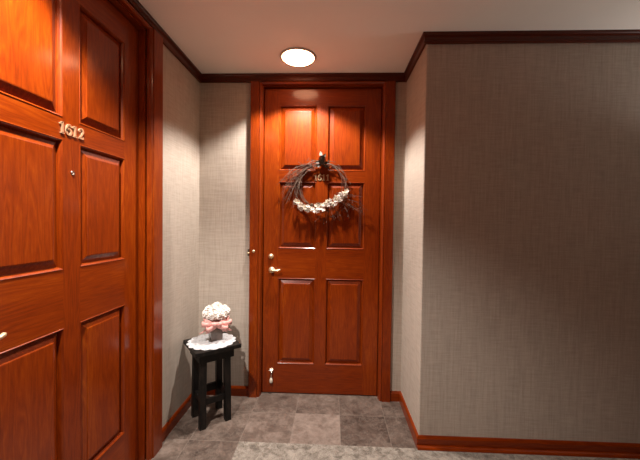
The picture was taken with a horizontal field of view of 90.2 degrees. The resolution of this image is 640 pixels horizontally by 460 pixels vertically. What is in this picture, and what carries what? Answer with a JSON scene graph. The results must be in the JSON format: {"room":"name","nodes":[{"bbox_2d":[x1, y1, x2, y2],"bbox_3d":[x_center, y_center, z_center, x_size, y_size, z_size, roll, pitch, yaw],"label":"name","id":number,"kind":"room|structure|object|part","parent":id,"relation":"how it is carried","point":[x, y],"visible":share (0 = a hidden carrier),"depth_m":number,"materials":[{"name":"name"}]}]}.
{"room":"apartment hallway","nodes":[
{"label":"apartment hallway","id":0,"kind":"room"},
{"bbox_2d":[122,4,199,427],"bbox_3d":[-1.038,0.079,0.859,0.120,2.420,3.132,1,1,2],"label":"wall","id":1,"kind":"structure","parent":0,"point":[181,89],"depth_m":2.10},
{"bbox_2d":[0,0,137,459],"bbox_3d":[-0.999,0.108,1.288,0.098,2.328,0.880,1,1,2],"label":"door","id":2,"kind":"structure","parent":1,"relation":"in","point":[69,68],"depth_m":1.27,"materials":[{"name":"brown wood"}]},
{"bbox_3d":[-0.977,0.328,0.947,0.022,0.024,0.087,1,1,2],"label":"lever","id":3,"kind":"part","parent":2,"relation":"part of","materials":[{"name":"gold metal"}]},
{"bbox_3d":[-1.009,-0.680,1.088,0.019,0.474,0.268,1,1,2],"label":"panel","id":4,"kind":"part","parent":2,"relation":"part of","materials":[{"name":"brown wood"}]},
{"bbox_3d":[-1.016,-0.095,1.100,0.019,0.490,0.268,1,1,2],"label":"panel","id":5,"kind":"part","parent":2,"relation":"part of","materials":[{"name":"brown wood"}]},
{"bbox_3d":[-1.027,0.719,1.118,0.019,0.643,0.268,1,1,2],"label":"panel","id":6,"kind":"part","parent":2,"relation":"part of","materials":[{"name":"brown wood"}]},
{"bbox_3d":[-1.002,-0.103,1.468,0.019,0.490,0.268,1,1,2],"label":"panel","id":7,"kind":"part","parent":2,"relation":"part of","materials":[{"name":"brown wood"}]},
{"bbox_3d":[-0.995,-0.688,1.456,0.019,0.474,0.268,1,1,2],"label":"panel","id":8,"kind":"part","parent":2,"relation":"part of","materials":[{"name":"brown wood"}]},
{"bbox_3d":[-1.013,0.712,1.486,0.019,0.643,0.268,1,1,2],"label":"panel","id":9,"kind":"part","parent":2,"relation":"part of","materials":[{"name":"brown wood"}]},
{"bbox_2d":[108,0,162,459],"bbox_3d":[-0.991,0.100,1.288,0.122,2.362,1.122,1,1,2],"label":"trim","id":10,"kind":"structure","parent":1,"relation":"attached to","point":[150,283],"depth_m":1.75,"materials":[{"name":"brown wood"}]},
{"bbox_2d":[128,0,201,82],"bbox_3d":[-0.950,-1.101,0.831,0.025,0.058,3.132,1,1,2],"label":"trim","id":11,"kind":"structure","parent":1,"relation":"attached to","point":[168,42],"depth_m":1.92,"materials":[{"name":"brown wood"}]},
{"bbox_2d":[162,394,190,442],"bbox_3d":[-0.936,1.226,2.159,0.014,0.072,0.575,1,1,2],"label":"baseboard","id":12,"kind":"structure","parent":1,"relation":"attached to","point":[168,427],"depth_m":2.07,"materials":[{"name":"brown wood"}]},
{"bbox_2d":[151,392,415,459],"bbox_3d":[1.770,1.377,0.817,5.929,0.100,3.452,1,1,2],"label":"floor","id":13,"kind":"structure","parent":0,"point":[270,417],"depth_m":2.08,"materials":[{"name":"tile"}]},
{"bbox_2d":[183,332,240,430],"bbox_3d":[-0.733,1.010,2.162,0.296,0.510,0.296,0,2,-37],"label":"side table","id":14,"kind":"object","parent":13,"relation":"on","point":[200,358],"visible":0.8,"depth_m":2.11,"materials":[{"name":"black paint"}]},
{"bbox_3d":[-0.845,1.022,2.164,0.046,0.484,0.046,0,2,-37],"label":"leg","id":15,"kind":"part","parent":14,"relation":"part of","materials":[{"name":"black paint"}]},
{"bbox_3d":[-0.749,1.026,2.036,0.046,0.484,0.046,0,2,-37],"label":"leg","id":16,"kind":"part","parent":14,"relation":"part of","materials":[{"name":"black paint"}]},
{"bbox_2d":[186,333,235,349],"bbox_3d":[-0.734,0.752,2.164,0.315,0.002,0.315,0,2,-37],"label":"doily","id":17,"kind":"object","parent":14,"relation":"on","point":[202,342],"visible":0.79,"depth_m":2.13,"materials":[{"name":"fabric"}]},
{"bbox_2d":[209,328,222,340],"bbox_3d":[-0.718,0.699,2.195,0.086,0.102,0.086,0,1,-33],"label":"vase","id":18,"kind":"object","parent":17,"relation":"on","point":[217,334],"visible":0.44,"depth_m":2.16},
{"bbox_2d":[199,302,231,333],"bbox_3d":[-0.718,0.619,2.189,0.220,0.247,0.198,0,1,-22],"label":"bunch","id":19,"kind":"object","parent":18,"relation":"in","point":[216,315],"visible":0.99,"depth_m":2.13,"materials":[{"name":"beige plant"}]},
{"bbox_3d":[-0.717,1.022,2.260,0.046,0.484,0.046,0,2,-37],"label":"leg","id":20,"kind":"part","parent":14,"relation":"part of","materials":[{"name":"black paint"}]},
{"bbox_3d":[-0.621,1.026,2.132,0.046,0.484,0.046,0,2,-37],"label":"leg","id":21,"kind":"part","parent":14,"relation":"part of","materials":[{"name":"black paint"}]},
{"bbox_2d":[232,441,639,459],"bbox_3d":[2.023,1.334,0.520,5.120,0.005,2.599,1,1,2],"label":"carpet","id":22,"kind":"object","parent":13,"relation":"on","point":[244,450],"visible":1,"depth_m":1.82,"materials":[{"name":"beige carpet"}]},
{"bbox_2d":[199,82,406,390],"bbox_3d":[-0.147,0.056,2.451,1.538,2.420,0.120,1,1,2],"label":"wall","id":23,"kind":"structure","parent":0,"point":[224,163],"depth_m":2.40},
{"bbox_2d":[207,386,247,395],"bbox_3d":[-0.738,1.223,2.432,0.391,0.072,0.014,1,1,2],"label":"baseboard","id":24,"kind":"structure","parent":23,"relation":"attached to","point":[235,390],"depth_m":2.42,"materials":[{"name":"brown wood"}]},
{"bbox_2d":[200,73,404,82],"bbox_3d":[-0.134,-1.123,2.354,1.538,0.058,0.025,1,1,2],"label":"trim","id":25,"kind":"structure","parent":23,"relation":"attached to","point":[215,77],"depth_m":2.35,"materials":[{"name":"brown wood"}]},
{"bbox_2d":[262,88,381,394],"bbox_3d":[0.007,0.097,2.429,0.880,2.328,0.098,1,1,2],"label":"door","id":26,"kind":"structure","parent":23,"relation":"in","point":[320,278],"depth_m":2.44,"materials":[{"name":"brown wood"}]},
{"bbox_3d":[-0.184,0.701,2.463,0.268,0.643,0.019,1,1,2],"label":"panel","id":27,"kind":"part","parent":26,"relation":"part of","materials":[{"name":"brown wood"}]},
{"bbox_3d":[-0.174,-0.113,2.445,0.268,0.490,0.019,1,1,2],"label":"panel","id":28,"kind":"part","parent":26,"relation":"part of","materials":[{"name":"brown wood"}]},
{"bbox_3d":[-0.166,-0.698,2.433,0.268,0.474,0.019,1,1,2],"label":"panel","id":29,"kind":"part","parent":26,"relation":"part of","materials":[{"name":"brown wood"}]},
{"bbox_2d":[279,151,366,222],"bbox_3d":[0.016,-0.316,2.380,0.686,0.548,0.067,1,1,2],"label":"wreath","id":30,"kind":"object","parent":26,"relation":"attached to","point":[341,196],"visible":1,"depth_m":2.38,"materials":[{"name":"beige plant"}]},
{"bbox_3d":[0.183,0.706,2.448,0.268,0.643,0.019,1,1,2],"label":"panel","id":31,"kind":"part","parent":26,"relation":"part of","materials":[{"name":"brown wood"}]},
{"bbox_3d":[0.194,-0.108,2.431,0.268,0.490,0.019,1,1,2],"label":"panel","id":32,"kind":"part","parent":26,"relation":"part of","materials":[{"name":"brown wood"}]},
{"bbox_3d":[0.202,-0.693,2.418,0.268,0.474,0.019,1,1,2],"label":"panel","id":33,"kind":"part","parent":26,"relation":"part of","materials":[{"name":"brown wood"}]},
{"bbox_2d":[248,81,395,401],"bbox_3d":[0.007,0.088,2.422,1.066,2.362,0.122,1,1,2],"label":"trim","id":34,"kind":"structure","parent":23,"relation":"attached to","point":[388,96],"depth_m":2.37,"materials":[{"name":"brown wood"}]},
{"bbox_2d":[390,391,399,401],"bbox_3d":[0.563,1.241,2.382,0.081,0.072,0.014,1,1,2],"label":"baseboard","id":35,"kind":"structure","parent":23,"relation":"attached to","point":[394,395],"depth_m":2.38,"materials":[{"name":"brown wood"}]},
{"bbox_2d":[138,0,639,73],"bbox_3d":[1.802,-1.143,0.763,5.929,0.100,3.452,1,1,2],"label":"ceiling","id":36,"kind":"structure","parent":0,"point":[217,36],"depth_m":1.75,"materials":[{"name":"paint"}]},
{"bbox_2d":[280,47,315,66],"bbox_3d":[-0.145,-1.134,2.115,0.242,0.025,0.242,1,1,2],"label":"recessed light","id":37,"kind":"object","parent":36,"relation":"in","point":[292,56],"visible":1,"depth_m":2.08,"materials":[{"name":"white glass"}]},
{"bbox_2d":[401,42,639,442],"bbox_3d":[2.646,0.100,2.097,4.071,2.420,0.614,1,1,2],"label":"wall","id":38,"kind":"structure","parent":0,"point":[521,300],"depth_m":1.85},
{"bbox_2d":[399,391,417,447],"bbox_3d":[0.587,1.247,2.134,0.014,0.072,0.508,1,1,2],"label":"baseboard","id":39,"kind":"structure","parent":38,"relation":"attached to","point":[414,433],"depth_m":2.08,"materials":[{"name":"brown wood"}]},
{"bbox_2d":[404,32,425,81],"bbox_3d":[0.612,-1.107,2.078,0.025,0.058,0.519,1,1,2],"label":"trim","id":40,"kind":"structure","parent":38,"relation":"attached to","point":[421,44],"depth_m":2.03,"materials":[{"name":"brown wood"}]},
{"bbox_2d":[417,435,639,458],"bbox_3d":[2.611,1.280,1.797,4.085,0.072,0.036,1,1,2],"label":"baseboard","id":41,"kind":"structure","parent":38,"relation":"attached to","point":[589,446],"depth_m":1.85,"materials":[{"name":"brown wood"}]},
{"bbox_2d":[424,29,639,43],"bbox_3d":[2.636,-1.074,1.752,4.096,0.058,0.025,1,1,2],"label":"trim","id":42,"kind":"structure","parent":38,"relation":"attached to","point":[628,35],"depth_m":1.80,"materials":[{"name":"brown wood"}]}
]}

